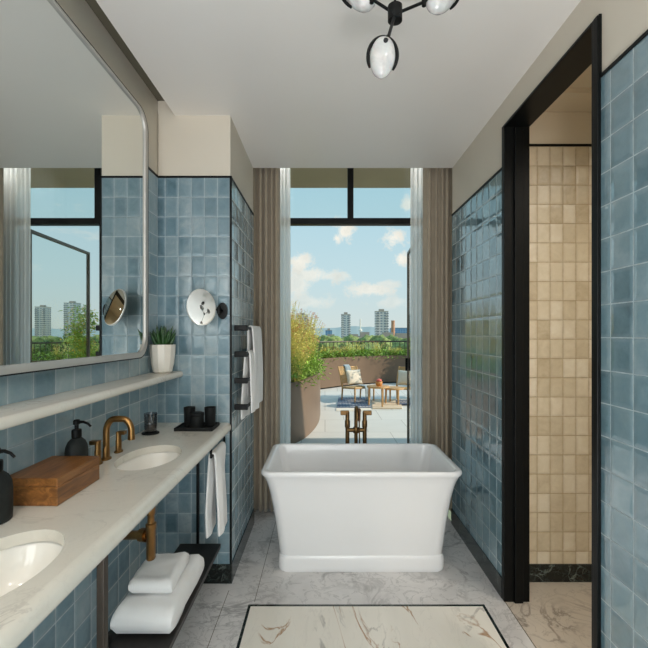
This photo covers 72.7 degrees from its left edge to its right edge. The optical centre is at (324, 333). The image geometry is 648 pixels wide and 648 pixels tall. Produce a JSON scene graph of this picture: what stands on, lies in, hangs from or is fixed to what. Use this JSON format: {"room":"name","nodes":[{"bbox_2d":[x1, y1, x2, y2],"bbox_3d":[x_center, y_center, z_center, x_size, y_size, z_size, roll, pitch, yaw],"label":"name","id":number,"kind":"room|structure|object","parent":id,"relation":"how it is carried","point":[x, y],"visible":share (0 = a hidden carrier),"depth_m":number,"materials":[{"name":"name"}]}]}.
{"room":"bathroom","nodes":[
{"label":"bathroom","id":0,"kind":"room"},
{"bbox_2d":[0,0,157,647],"bbox_3d":[-0.999,0.000,0.436,0.120,2.800,4.273,0,0,0],"label":"wall","id":1,"kind":"structure","parent":0,"point":[73,623],"depth_m":1.78,"materials":[{"name":"blue tile"}]},
{"bbox_2d":[0,0,148,376],"bbox_3d":[-0.910,-0.490,1.228,0.054,1.214,1.955,0,0,0],"label":"wall mirror","id":2,"kind":"object","parent":1,"relation":"attached to","point":[74,139],"visible":1,"depth_m":1.51,"materials":[{"name":"silver metal"}]},
{"bbox_2d":[0,371,182,430],"bbox_3d":[-0.869,0.225,1.411,0.141,0.033,2.122,0,0,0],"label":"wall ledge","id":3,"kind":"object","parent":1,"relation":"attached to","point":[18,413],"visible":0.96,"depth_m":1.45,"materials":[{"name":"stone"}]},
{"bbox_2d":[149,325,175,372],"bbox_3d":[-0.868,0.080,2.367,0.135,0.255,0.164,0,0,0],"label":"potted succulent","id":4,"kind":"object","parent":3,"relation":"on","point":[162,350],"visible":1,"depth_m":2.31,"materials":[{"name":"beige ceramic"}]},
{"bbox_2d":[149,344,175,372],"bbox_3d":[-0.870,0.132,2.360,0.131,0.151,0.151,0,0,0],"label":"pot","id":5,"kind":"object","parent":4,"relation":"attached to","point":[162,356],"depth_m":2.31,"materials":[{"name":"beige ceramic"}]},
{"bbox_2d":[108,508,253,647],"bbox_3d":[-0.731,1.346,0.780,0.416,0.108,4.960,0,0,0],"label":"baseboard","id":6,"kind":"structure","parent":1,"relation":"attached to","point":[218,573],"depth_m":2.47,"materials":[{"name":"black stone"}]},
{"bbox_2d":[149,167,253,563],"bbox_3d":[-0.742,0.256,0.780,0.435,2.288,4.960,0,0,0],"label":"trim","id":7,"kind":"structure","parent":1,"relation":"attached to","point":[150,169],"depth_m":2.47,"materials":[{"name":"black paint"}]},
{"bbox_2d":[158,178,232,563],"bbox_3d":[-0.734,0.261,2.518,0.410,2.279,0.090,0,0,0],"label":"wall","id":8,"kind":"structure","parent":0,"point":[194,213],"depth_m":2.47,"materials":[{"name":"blue tile"}]},
{"bbox_2d":[186,289,227,325],"bbox_3d":[-0.632,-0.144,2.391,0.236,0.202,0.082,0,0,-43],"label":"mirror","id":9,"kind":"object","parent":8,"relation":"attached to","point":[200,305],"visible":1,"depth_m":2.36,"materials":[{"name":"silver metal"}]},
{"bbox_2d":[187,289,214,324],"bbox_3d":[-0.662,-0.146,2.356,0.147,0.192,0.057,0,0,-23],"label":"mirror glass","id":10,"kind":"object","parent":9,"relation":"attached to","point":[200,303],"depth_m":2.35,"materials":[{"name":"white"}]},
{"bbox_2d":[158,101,253,558],"bbox_3d":[-0.734,0.000,2.869,0.410,2.800,0.783,0,0,0],"label":"wall","id":11,"kind":"structure","parent":0,"point":[187,145],"depth_m":2.60,"materials":[{"name":"paint"}]},
{"bbox_2d":[234,325,260,409],"bbox_3d":[-0.490,0.196,2.833,0.078,0.495,0.535,0,0,0],"label":"towel rail","id":12,"kind":"object","parent":11,"relation":"attached to","point":[236,327],"visible":0.5,"depth_m":2.56,"materials":[{"name":"black metal"}]},
{"bbox_2d":[241,349,258,419],"bbox_3d":[-0.463,0.306,2.723,0.081,0.415,0.234,0,0,3],"label":"hand towel","id":13,"kind":"object","parent":12,"relation":"hanging from","point":[249,361],"visible":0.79,"depth_m":2.65,"materials":[{"name":"white fabric"}]},
{"bbox_2d":[246,325,262,405],"bbox_3d":[-0.461,0.203,2.875,0.074,0.513,0.349,0,0,0],"label":"bath towel","id":14,"kind":"object","parent":12,"relation":"hanging from","point":[254,336],"visible":0.69,"depth_m":2.81,"materials":[{"name":"white fabric"}]},
{"bbox_2d":[85,0,591,167],"bbox_3d":[0.721,-1.465,0.780,3.559,0.470,4.960,0,0,0],"label":"ceiling","id":15,"kind":"structure","parent":0,"point":[295,82],"depth_m":2.06,"materials":[{"name":"paint"}]},
{"bbox_2d":[342,0,458,78],"bbox_3d":[0.226,-0.951,1.242,0.366,0.555,0.216,0,0,0],"label":"chandelier","id":16,"kind":"object","parent":15,"relation":"hanging from","point":[383,58],"visible":1,"depth_m":1.24,"materials":[{"name":"white glass"}]},
{"bbox_2d":[172,383,591,647],"bbox_3d":[1.500,1.475,7.150,15.000,0.151,17.700,0,0,0],"label":"floor","id":17,"kind":"structure","parent":0,"point":[461,580],"depth_m":2.28,"materials":[{"name":"grey stone"}]},
{"bbox_2d":[0,423,230,647],"bbox_3d":[-0.733,0.949,1.387,0.412,0.902,2.173,0,0,0],"label":"vanity","id":18,"kind":"object","parent":17,"relation":"on","point":[46,552],"visible":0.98,"depth_m":1.18,"materials":[{"name":"stone"}]},
{"bbox_2d":[0,448,15,524],"bbox_3d":[-0.872,0.400,1.165,0.080,0.195,0.082,0,0,-43],"label":"soap dispenser","id":19,"kind":"object","parent":18,"relation":"on","point":[6,482],"visible":1,"depth_m":1.16,"materials":[{"name":"black metal"}]},
{"bbox_2d":[0,470,12,524],"bbox_3d":[-0.872,0.430,1.165,0.067,0.133,0.093,0,0,0],"label":"bottle","id":20,"kind":"object","parent":19,"relation":"attached to","point":[6,482],"depth_m":1.16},
{"bbox_2d":[0,541,62,596],"bbox_3d":[-0.712,0.587,0.935,0.254,0.116,0.402,0,0,0],"label":"basin","id":21,"kind":"object","parent":18,"relation":"in","point":[20,561],"depth_m":1.10,"materials":[{"name":"white ceramic"}]},
{"bbox_2d":[10,456,98,505],"bbox_3d":[-0.853,0.457,1.389,0.162,0.080,0.237,0,0,0],"label":"wooden box","id":22,"kind":"object","parent":18,"relation":"on","point":[53,480],"visible":0.79,"depth_m":1.31,"materials":[{"name":"brown wood"}]},
{"bbox_2d":[64,419,91,455],"bbox_3d":[-0.876,0.400,1.552,0.080,0.195,0.082,0,0,-43],"label":"soap dispenser","id":23,"kind":"object","parent":18,"relation":"on","point":[77,445],"visible":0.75,"depth_m":1.53,"materials":[{"name":"black metal"}]},
{"bbox_2d":[64,437,87,455],"bbox_3d":[-0.876,0.430,1.552,0.067,0.133,0.093,0,0,0],"label":"bottle","id":24,"kind":"object","parent":23,"relation":"attached to","point":[76,446],"depth_m":1.53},
{"bbox_2d":[89,416,134,464],"bbox_3d":[-0.827,0.412,1.770,0.142,0.172,0.218,0,0,0],"label":"faucet","id":25,"kind":"object","parent":18,"relation":"on","point":[106,456],"visible":0.91,"depth_m":1.74,"materials":[{"name":"gold metal"}]},
{"bbox_2d":[123,506,155,560],"bbox_3d":[-0.824,0.784,1.862,0.301,0.272,0.062,0,0,32],"label":"trap","id":26,"kind":"object","parent":18,"relation":"attached to","point":[147,534],"visible":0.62,"depth_m":1.79,"materials":[{"name":"gold metal"}]},
{"bbox_2d":[117,452,179,470],"bbox_3d":[-0.712,0.587,1.790,0.254,0.116,0.402,0,0,0],"label":"basin","id":27,"kind":"object","parent":18,"relation":"in","point":[140,460],"depth_m":1.92,"materials":[{"name":"white ceramic"}]},
{"bbox_2d":[142,430,158,435],"bbox_3d":[-0.872,0.494,2.200,0.083,0.008,0.091,0,0,0],"label":"coaster","id":28,"kind":"object","parent":18,"relation":"on","point":[151,432],"visible":0.98,"depth_m":2.19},
{"bbox_2d":[145,424,156,430],"bbox_3d":[-0.872,0.442,2.200,0.062,0.095,0.070,0,0,0],"label":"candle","id":29,"kind":"object","parent":28,"relation":"on","point":[148,427],"visible":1,"depth_m":2.18,"materials":[{"name":"grey glass"}]},
{"bbox_2d":[110,554,203,633],"bbox_3d":[-0.687,1.080,1.862,0.238,0.120,0.456,0,0,0],"label":"bath towel","id":30,"kind":"object","parent":18,"relation":"on","point":[138,613],"visible":0.57,"depth_m":1.67,"materials":[{"name":"white fabric"}]},
{"bbox_2d":[128,552,188,592],"bbox_3d":[-0.688,0.993,1.841,0.181,0.064,0.248,0,0,0],"label":"hand towel","id":31,"kind":"object","parent":30,"relation":"on","point":[162,574],"visible":0.95,"depth_m":1.79,"materials":[{"name":"white fabric"}]},
{"bbox_2d":[109,544,220,647],"bbox_3d":[-0.679,1.159,1.410,0.222,0.033,1.980,0,0,0],"label":"shelf","id":32,"kind":"object","parent":18,"relation":"attached to","point":[209,552],"depth_m":1.74,"materials":[{"name":"black wood"}]},
{"bbox_2d":[174,422,219,430],"bbox_3d":[-0.673,0.488,2.322,0.197,0.017,0.155,0,0,0],"label":"tray","id":33,"kind":"object","parent":18,"relation":"on","point":[181,427],"visible":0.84,"depth_m":2.25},
{"bbox_2d":[184,406,194,426],"bbox_3d":[-0.722,0.440,2.345,0.060,0.100,0.073,0,0,0],"label":"cup","id":34,"kind":"object","parent":33,"relation":"on","point":[187,409],"visible":0.62,"depth_m":2.31,"materials":[{"name":"black ceramic"}]},
{"bbox_2d":[189,411,203,427],"bbox_3d":[-0.672,0.449,2.305,0.075,0.080,0.080,0,0,0],"label":"lidded jar","id":35,"kind":"object","parent":33,"relation":"on","point":[196,418],"visible":0.92,"depth_m":2.28,"materials":[{"name":"black ceramic"}]},
{"bbox_2d":[204,406,215,426],"bbox_3d":[-0.612,0.440,2.345,0.060,0.100,0.073,0,0,0],"label":"cup","id":36,"kind":"object","parent":33,"relation":"on","point":[210,411],"visible":0.97,"depth_m":2.32,"materials":[{"name":"black ceramic"}]},
{"bbox_2d":[205,442,226,538],"bbox_3d":[-0.563,0.811,2.305,0.088,0.443,0.230,0,0,0],"label":"towel","id":37,"kind":"object","parent":18,"relation":"hanging from","point":[216,482],"visible":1,"depth_m":2.24,"materials":[{"name":"white fabric"}]},
{"bbox_2d":[291,368,319,442],"bbox_3d":[-1.341,1.010,7.360,2.519,0.780,4.280,0,0,0],"label":"planter","id":38,"kind":"object","parent":17,"relation":"on","point":[305,402],"visible":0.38,"depth_m":5.90,"materials":[{"name":"brown concrete"}]},
{"bbox_2d":[291,301,299,328],"bbox_3d":[-0.691,0.053,7.598,0.609,1.276,0.604,0,0,0],"label":"grass","id":39,"kind":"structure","parent":38,"relation":"in","point":[296,301],"depth_m":7.58,"materials":[{"name":"plant"}]},
{"bbox_2d":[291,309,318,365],"bbox_3d":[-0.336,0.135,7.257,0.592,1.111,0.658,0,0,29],"label":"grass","id":40,"kind":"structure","parent":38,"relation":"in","point":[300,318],"depth_m":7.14,"materials":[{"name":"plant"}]},
{"bbox_2d":[291,313,319,381],"bbox_3d":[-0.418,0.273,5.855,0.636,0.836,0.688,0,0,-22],"label":"grass","id":41,"kind":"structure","parent":38,"relation":"in","point":[294,352],"depth_m":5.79,"materials":[{"name":"plant"}]},
{"bbox_2d":[295,313,323,361],"bbox_3d":[-0.332,0.160,7.978,0.695,1.062,0.635,0,0,0],"label":"grass","id":42,"kind":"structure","parent":38,"relation":"in","point":[313,342],"depth_m":7.92,"materials":[{"name":"plant"}]},
{"bbox_2d":[291,354,332,387],"bbox_3d":[-1.276,0.571,7.274,2.857,0.394,4.929,0,0,0],"label":"undergrowth","id":43,"kind":"object","parent":38,"relation":"in","point":[314,366],"visible":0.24,"depth_m":6.53,"materials":[{"name":"green plant"}]},
{"bbox_2d":[336,397,371,410],"bbox_3d":[0.552,1.397,8.850,0.704,0.010,1.701,0,0,0],"label":"striped rug","id":44,"kind":"object","parent":17,"relation":"on","point":[347,403],"visible":0.86,"depth_m":8.69,"materials":[{"name":"blue fabric"}]},
{"bbox_2d":[338,366,374,402],"bbox_3d":[0.649,1.043,9.303,0.508,0.698,0.683,0,0,-30],"label":"lounge chair","id":45,"kind":"object","parent":44,"relation":"on","point":[342,380],"visible":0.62,"depth_m":9.34,"materials":[{"name":"brown wood"}]},
{"bbox_2d":[343,364,350,373],"bbox_3d":[0.491,0.788,9.542,0.141,0.248,0.179,0,0,-31],"label":"throw blanket","id":46,"kind":"object","parent":45,"relation":"on","point":[347,367],"visible":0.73,"depth_m":9.54,"materials":[{"name":"blue fabric"}]},
{"bbox_2d":[345,369,362,384],"bbox_3d":[0.618,0.915,9.358,0.380,0.311,0.160,0,0,-30],"label":"cushion","id":47,"kind":"object","parent":45,"relation":"on","point":[353,376],"visible":1,"depth_m":9.30,"materials":[{"name":"beige fabric"}]},
{"bbox_2d":[357,384,370,400],"bbox_3d":[0.795,1.207,9.152,0.150,0.296,0.395,0,0,-29],"label":"throw blanket","id":48,"kind":"object","parent":45,"relation":"hanging from","point":[366,388],"visible":0.72,"depth_m":8.98,"materials":[{"name":"fabric"}]},
{"bbox_2d":[340,406,371,442],"bbox_3d":[0.227,0.963,3.288,0.186,0.874,0.188,0,0,42],"label":"tub filler","id":49,"kind":"object","parent":17,"relation":"on","point":[357,411],"visible":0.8,"depth_m":3.28,"materials":[{"name":"gold metal"}]},
{"bbox_2d":[261,443,461,571],"bbox_3d":[0.215,1.099,2.872,1.183,0.603,0.681,0,0,0],"label":"bathtub","id":50,"kind":"object","parent":17,"relation":"on","point":[338,507],"visible":1,"depth_m":2.58,"materials":[{"name":"white ceramic"}]},
{"bbox_2d":[316,341,406,354],"bbox_3d":[2.608,0.801,10.805,10.812,1.197,4.872,0,0,26],"label":"terrace railing","id":51,"kind":"object","parent":17,"relation":"on","point":[322,342],"visible":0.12,"depth_m":13.17,"materials":[{"name":"metal"}]},
{"bbox_2d":[317,356,406,388],"bbox_3d":[2.385,1.010,10.551,10.634,0.780,5.303,0,0,25],"label":"planter","id":52,"kind":"object","parent":17,"relation":"on","point":[371,369],"visible":0.14,"depth_m":12.28,"materials":[{"name":"brown concrete"}]},
{"bbox_2d":[319,346,338,357],"bbox_3d":[0.094,0.510,11.660,0.643,0.364,0.360,0,0,0],"label":"grass","id":53,"kind":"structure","parent":52,"relation":"in","point":[327,346],"depth_m":11.63,"materials":[{"name":"plant"}]},
{"bbox_2d":[332,346,346,356],"bbox_3d":[0.365,0.507,11.989,0.505,0.371,0.507,0,0,0],"label":"grass","id":54,"kind":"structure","parent":52,"relation":"in","point":[340,346],"depth_m":12.00,"materials":[{"name":"plant"}]},
{"bbox_2d":[342,342,358,355],"bbox_3d":[0.677,0.440,12.212,0.496,0.504,0.439,0,0,-45],"label":"grass","id":55,"kind":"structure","parent":52,"relation":"in","point":[351,353],"depth_m":12.25,"materials":[{"name":"plant"}]},
{"bbox_2d":[311,347,406,359],"bbox_3d":[2.780,0.580,10.283,9.814,0.400,5.288,0,0,28],"label":"undergrowth","id":56,"kind":"object","parent":52,"relation":"in","point":[369,352],"visible":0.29,"depth_m":12.33,"materials":[{"name":"green plant"}]},
{"bbox_2d":[351,342,366,354],"bbox_3d":[0.966,0.436,12.635,0.451,0.511,0.402,0,0,0],"label":"grass","id":57,"kind":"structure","parent":52,"relation":"in","point":[359,342],"depth_m":12.65,"materials":[{"name":"plant"}]},
{"bbox_2d":[367,342,384,354],"bbox_3d":[1.518,0.440,12.727,0.401,0.502,0.551,0,0,41],"label":"grass","id":58,"kind":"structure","parent":52,"relation":"in","point":[376,347],"depth_m":12.71,"materials":[{"name":"plant"}]},
{"bbox_2d":[388,347,402,355],"bbox_3d":[2.007,0.522,12.825,0.432,0.338,0.558,0,0,35],"label":"grass","id":59,"kind":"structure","parent":52,"relation":"in","point":[389,347],"depth_m":12.83,"materials":[{"name":"plant"}]},
{"bbox_2d":[236,604,509,647],"bbox_3d":[0.214,1.449,1.206,1.220,0.101,2.140,0,0,0],"label":"trim","id":60,"kind":"structure","parent":17,"relation":"in","point":[249,605],"depth_m":2.27,"materials":[{"name":"black stone"}]},
{"bbox_2d":[372,399,401,408],"bbox_3d":[1.249,1.391,8.773,0.623,0.022,1.179,0,0,5],"label":"rug","id":61,"kind":"object","parent":17,"relation":"on","point":[376,404],"visible":0.88,"depth_m":8.61,"materials":[{"name":"beige fabric"}]},
{"bbox_2d":[367,385,388,406],"bbox_3d":[1.024,1.188,8.500,0.430,0.376,0.430,0,0,0],"label":"side table","id":62,"kind":"object","parent":61,"relation":"on","point":[382,387],"visible":0.98,"depth_m":8.38,"materials":[{"name":"brown wood"}]},
{"bbox_2d":[375,379,382,385],"bbox_3d":[1.037,0.929,8.450,0.136,0.139,0.136,0,0,0],"label":"flower pot","id":63,"kind":"object","parent":62,"relation":"on","point":[378,382],"visible":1,"depth_m":8.40,"materials":[{"name":"orange ceramic"}]},
{"bbox_2d":[385,386,403,404],"bbox_3d":[1.372,1.218,8.750,0.400,0.316,0.400,0,0,0],"label":"side table","id":64,"kind":"object","parent":61,"relation":"on","point":[397,388],"visible":0.79,"depth_m":8.61,"materials":[{"name":"brown wood"}]},
{"bbox_2d":[396,400,406,403],"bbox_3d":[1.587,1.375,8.905,0.270,0.010,0.612,0,0,6],"label":"rug","id":65,"kind":"object","parent":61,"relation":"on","point":[400,401],"visible":0.64,"depth_m":8.93,"materials":[{"name":"fabric"}]},
{"bbox_2d":[389,366,406,400],"bbox_3d":[1.687,1.051,9.205,0.508,0.698,0.683,0,0,26],"label":"lounge chair","id":66,"kind":"object","parent":17,"relation":"on","point":[399,367],"visible":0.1,"depth_m":9.45,"materials":[{"name":"brown wood"}]},
{"bbox_2d":[397,370,406,384],"bbox_3d":[1.714,0.923,9.263,0.380,0.311,0.160,0,0,26],"label":"cushion","id":67,"kind":"object","parent":66,"relation":"on","point":[402,375],"visible":0.57,"depth_m":9.25,"materials":[{"name":"grey fabric"}]},
{"bbox_2d":[505,602,535,647],"bbox_3d":[0.941,1.405,1.923,0.004,0.011,0.755,0,0,0],"label":"trim","id":68,"kind":"structure","parent":17,"relation":"on","point":[505,602],"depth_m":2.12,"materials":[{"name":"paint"}]},
{"bbox_2d":[452,0,647,647],"bbox_3d":[1.001,0.000,0.780,0.120,2.800,4.960,0,0,0],"label":"wall","id":69,"kind":"structure","parent":0,"point":[624,88],"depth_m":1.47,"materials":[{"name":"blue tile"}]},
{"bbox_2d":[451,508,501,597],"bbox_3d":[0.943,1.346,0.780,0.017,0.108,4.960,0,0,0],"label":"baseboard","id":70,"kind":"structure","parent":69,"relation":"attached to","point":[488,568],"depth_m":2.68,"materials":[{"name":"black stone"}]},
{"bbox_2d":[451,29,647,215],"bbox_3d":[0.949,-0.879,0.780,0.024,0.012,4.960,0,0,0],"label":"trim","id":71,"kind":"structure","parent":69,"relation":"attached to","point":[645,33],"depth_m":1.44,"materials":[{"name":"black paint"}]},
{"bbox_2d":[502,14,601,647],"bbox_3d":[0.999,0.152,1.915,0.141,2.495,0.830,0,0,0],"label":"door frame","id":72,"kind":"structure","parent":69,"relation":"in","point":[586,50],"depth_m":2.28,"materials":[{"name":"black paint"}]},
{"bbox_2d":[530,112,591,563],"bbox_3d":[1.780,-0.050,2.539,1.439,2.900,0.100,0,0,0],"label":"wall","id":73,"kind":"structure","parent":0,"point":[560,176],"depth_m":2.49,"materials":[{"name":"beige tile"}]},
{"bbox_2d":[530,564,591,581],"bbox_3d":[1.780,1.350,2.490,1.439,0.100,0.017,0,0,0],"label":"baseboard","id":74,"kind":"structure","parent":73,"relation":"attached to","point":[538,572],"depth_m":2.48,"materials":[{"name":"black stone"}]},
{"bbox_2d":[530,144,591,145],"bbox_3d":[1.780,-1.067,2.492,1.439,0.013,0.014,0,0,0],"label":"trim","id":75,"kind":"structure","parent":73,"relation":"attached to","point":[530,144],"depth_m":2.48,"materials":[{"name":"black paint"}]},
{"bbox_3d":[0.215,-1.650,3.630,1.910,0.100,0.740,0,0,0],"label":"ceiling","id":76,"kind":"structure","parent":0,"visible":0},
{"bbox_2d":[253,168,279,511],"bbox_3d":[-0.497,-0.096,3.475,0.282,2.968,0.108,0,0,4],"label":"curtain","id":77,"kind":"object","parent":76,"relation":"hanging from","point":[266,181],"visible":0.52,"depth_m":3.44,"materials":[{"name":"beige fabric"}]},
{"bbox_2d":[280,168,290,443],"bbox_3d":[-0.460,-0.096,3.770,0.334,2.968,0.032,0,0,0],"label":"sheer curtain","id":78,"kind":"object","parent":76,"relation":"hanging from","point":[285,242],"visible":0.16,"depth_m":3.77,"materials":[{"name":"white fabric"}]},
{"bbox_2d":[410,168,422,442],"bbox_3d":[0.897,-0.096,3.770,0.333,2.968,0.032,0,0,0],"label":"sheer curtain","id":79,"kind":"object","parent":76,"relation":"hanging from","point":[416,174],"visible":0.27,"depth_m":3.77,"materials":[{"name":"white fabric"}]},
{"bbox_2d":[422,168,451,510],"bbox_3d":[0.922,-0.096,3.475,0.298,2.968,0.108,0,0,0],"label":"curtain","id":80,"kind":"object","parent":76,"relation":"hanging from","point":[437,182],"visible":0.63,"depth_m":3.47,"materials":[{"name":"beige fabric"}]},
{"bbox_3d":[1.500,-0.350,3.900,15.000,3.700,0.200,0,0,0],"label":"wall","id":81,"kind":"structure","parent":0,"visible":0},
{"bbox_2d":[290,168,409,187],"bbox_3d":[1.500,-1.954,4.575,15.000,0.491,1.150,0,0,0],"label":"canopy slab","id":82,"kind":"object","parent":81,"relation":"attached to","point":[299,177],"depth_m":4.82,"materials":[{"name":"beige concrete"}]},
{"bbox_2d":[290,168,409,225],"bbox_3d":[0.215,-0.100,3.935,1.710,3.000,0.080,0,0,0],"label":"window","id":83,"kind":"structure","parent":81,"relation":"in","point":[350,220],"depth_m":3.90,"materials":[{"name":"black metal"}]},
{"bbox_2d":[405,249,409,442],"bbox_3d":[0.948,0.207,4.568,0.101,2.325,1.166,0,0,1],"label":"door","id":84,"kind":"structure","parent":83,"relation":"attached to","point":[407,360],"depth_m":5.12,"materials":[{"name":"black metal"}]},
{"label":"outside","id":85,"kind":"structure","parent":0,"visible":0},
{"bbox_2d":[389,342,403,355],"bbox_3d":[14.238,8.445,80.382,4.986,14.183,4.992,0,0,35],"label":"tree","id":86,"kind":"object","parent":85,"point":[395,346],"visible":0.15,"depth_m":79.06,"materials":[{"name":"green plant"}]},
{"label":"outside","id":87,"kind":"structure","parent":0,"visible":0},
{"bbox_2d":[316,335,338,351],"bbox_3d":[0.387,7.632,94.353,5.230,14.857,5.223,0,0,-45],"label":"tree","id":88,"kind":"object","parent":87,"point":[322,337],"visible":0.52,"depth_m":92.60,"materials":[{"name":"green plant"}]},
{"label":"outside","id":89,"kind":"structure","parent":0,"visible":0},
{"bbox_2d":[348,338,358,344],"bbox_3d":[9.984,9.743,144.026,6.075,17.259,6.067,0,0,25],"label":"tree","id":90,"kind":"object","parent":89,"point":[350,339],"visible":0.2,"depth_m":142.06,"materials":[{"name":"green plant"}]},
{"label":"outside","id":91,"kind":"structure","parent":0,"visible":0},
{"bbox_2d":[357,334,373,344],"bbox_3d":[12.268,8.426,128.201,5.617,16.722,6.091,0,0,41],"label":"tree","id":92,"kind":"object","parent":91,"point":[366,337],"visible":0.34,"depth_m":126.51,"materials":[{"name":"green plant"}]},
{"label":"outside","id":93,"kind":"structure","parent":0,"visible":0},
{"bbox_2d":[369,334,391,354],"bbox_3d":[11.162,7.444,88.438,4.965,14.778,5.383,0,0,1],"label":"tree","id":94,"kind":"object","parent":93,"point":[382,337],"visible":0.41,"depth_m":86.72,"materials":[{"name":"green plant"}]},
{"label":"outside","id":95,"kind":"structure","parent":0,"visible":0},
{"bbox_2d":[332,336,341,345],"bbox_3d":[2.769,9.048,136.854,6.055,17.103,5.657,0,0,40],"label":"tree","id":96,"kind":"object","parent":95,"point":[336,337],"visible":0.15,"depth_m":134.90,"materials":[{"name":"green plant"}]},
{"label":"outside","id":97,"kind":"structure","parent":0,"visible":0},
{"bbox_2d":[355,340,382,356],"bbox_3d":[6.609,7.833,68.566,4.878,13.779,4.558,0,0,-29],"label":"tree","id":98,"kind":"object","parent":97,"point":[370,343],"visible":0.16,"depth_m":67.69,"materials":[{"name":"green plant"}]},
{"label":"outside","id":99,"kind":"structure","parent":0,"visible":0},
{"bbox_2d":[338,342,355,354],"bbox_3d":[5.718,9.627,112.851,5.267,15.924,5.637,0,0,11],"label":"tree","id":100,"kind":"object","parent":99,"point":[342,344],"visible":0.24,"depth_m":111.04,"materials":[{"name":"green plant"}]},
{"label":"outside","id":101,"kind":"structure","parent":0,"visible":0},
{"bbox_2d":[400,339,406,354],"bbox_3d":[15.051,7.466,72.730,5.176,13.912,4.718,0,0,34],"label":"tree","id":102,"kind":"object","parent":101,"point":[402,345],"visible":0.09,"depth_m":72.15,"materials":[{"name":"green plant"}]},
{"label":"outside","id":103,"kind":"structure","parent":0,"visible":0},
{"bbox_2d":[344,334,357,340],"bbox_3d":[10.458,9.516,172.587,6.762,18.836,6.606,0,0,-16],"label":"tree","id":104,"kind":"object","parent":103,"point":[349,336],"visible":0.27,"depth_m":171.32,"materials":[{"name":"green plant"}]},
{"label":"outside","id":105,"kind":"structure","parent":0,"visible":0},
{"bbox_2d":[386,334,397,340],"bbox_3d":[22.201,8.788,143.627,6.256,17.425,6.111,0,0,30],"label":"tree","id":106,"kind":"object","parent":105,"point":[391,337],"visible":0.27,"depth_m":141.94,"materials":[{"name":"green plant"}]},
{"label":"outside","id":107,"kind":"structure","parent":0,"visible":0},
{"bbox_3d":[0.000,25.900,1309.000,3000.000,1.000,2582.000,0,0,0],"label":"city","id":108,"kind":"object","parent":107,"visible":0},
{"bbox_2d":[297,313,307,329],"bbox_3d":[-32.727,-2.818,647.123,15.546,56.436,15.446,0,0,0],"label":"tower block","id":109,"kind":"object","parent":108,"relation":"on","point":[305,319],"visible":0.16,"depth_m":639.95,"materials":[{"name":"grey concrete"}]},
{"bbox_2d":[325,328,331,335],"bbox_3d":[5.966,8.216,705.170,10.941,34.368,10.941,0,0,0],"label":"office block","id":110,"kind":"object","parent":108,"relation":"on","point":[328,331],"visible":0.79,"depth_m":699.93,"materials":[{"name":"blue glass"}]},
{"bbox_2d":[341,312,350,337],"bbox_3d":[29.450,-2.739,626.050,13.400,56.277,13.300,0,0,0],"label":"tower block","id":111,"kind":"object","parent":108,"relation":"on","point":[345,318],"visible":0.63,"depth_m":619.96,"materials":[{"name":"grey concrete"}]},
{"bbox_2d":[358,332,368,337],"bbox_3d":[27.614,12.023,307.000,16.282,26.754,14.600,0,0,0],"label":"building","id":112,"kind":"structure","parent":108,"relation":"on","point":[362,334],"depth_m":304.21,"materials":[{"name":"grey concrete"}]},
{"bbox_2d":[360,332,368,335],"bbox_3d":[27.614,0.045,307.000,6.273,2.800,5.600,0,0,0],"label":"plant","id":113,"kind":"object","parent":112,"relation":"on","point":[361,333],"depth_m":304.21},
{"bbox_2d":[375,309,388,335],"bbox_3d":[72.736,-3.318,567.677,16.654,57.436,16.555,0,0,0],"label":"tower block","id":114,"kind":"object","parent":108,"relation":"on","point":[381,316],"visible":0.64,"depth_m":559.95,"materials":[{"name":"grey concrete"}]},
{"bbox_2d":[382,332,392,336],"bbox_3d":[35.182,12.227,247.000,14.236,26.346,14.600,0,0,0],"label":"building","id":115,"kind":"structure","parent":108,"relation":"on","point":[385,334],"depth_m":244.21,"materials":[{"name":"concrete"}]},
{"bbox_2d":[391,320,394,335],"bbox_3d":[58.727,6.870,380.000,4.400,37.059,4.290,0,0,0],"label":"chimney stack","id":116,"kind":"object","parent":108,"relation":"on","point":[392,321],"visible":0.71,"depth_m":378.69,"materials":[{"name":"brick"}]},
{"bbox_2d":[390,328,406,332],"bbox_3d":[165.682,6.264,930.000,49.691,38.273,60.600,0,0,0],"label":"office block","id":117,"kind":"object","parent":108,"relation":"on","point":[397,330],"visible":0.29,"depth_m":900.05,"materials":[{"name":"blue glass"}]},
{"bbox_2d":[395,333,406,338],"bbox_3d":[29.273,12.545,165.000,14.782,25.709,10.600,0,0,0],"label":"building","id":118,"kind":"structure","parent":108,"relation":"on","point":[399,335],"depth_m":162.99,"materials":[{"name":"concrete"}]},
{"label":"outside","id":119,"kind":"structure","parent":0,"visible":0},
{"bbox_2d":[308,326,389,336],"bbox_3d":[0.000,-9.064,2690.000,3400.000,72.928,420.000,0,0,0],"label":"hills","id":120,"kind":"structure","parent":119,"point":[354,329],"depth_m":2507.67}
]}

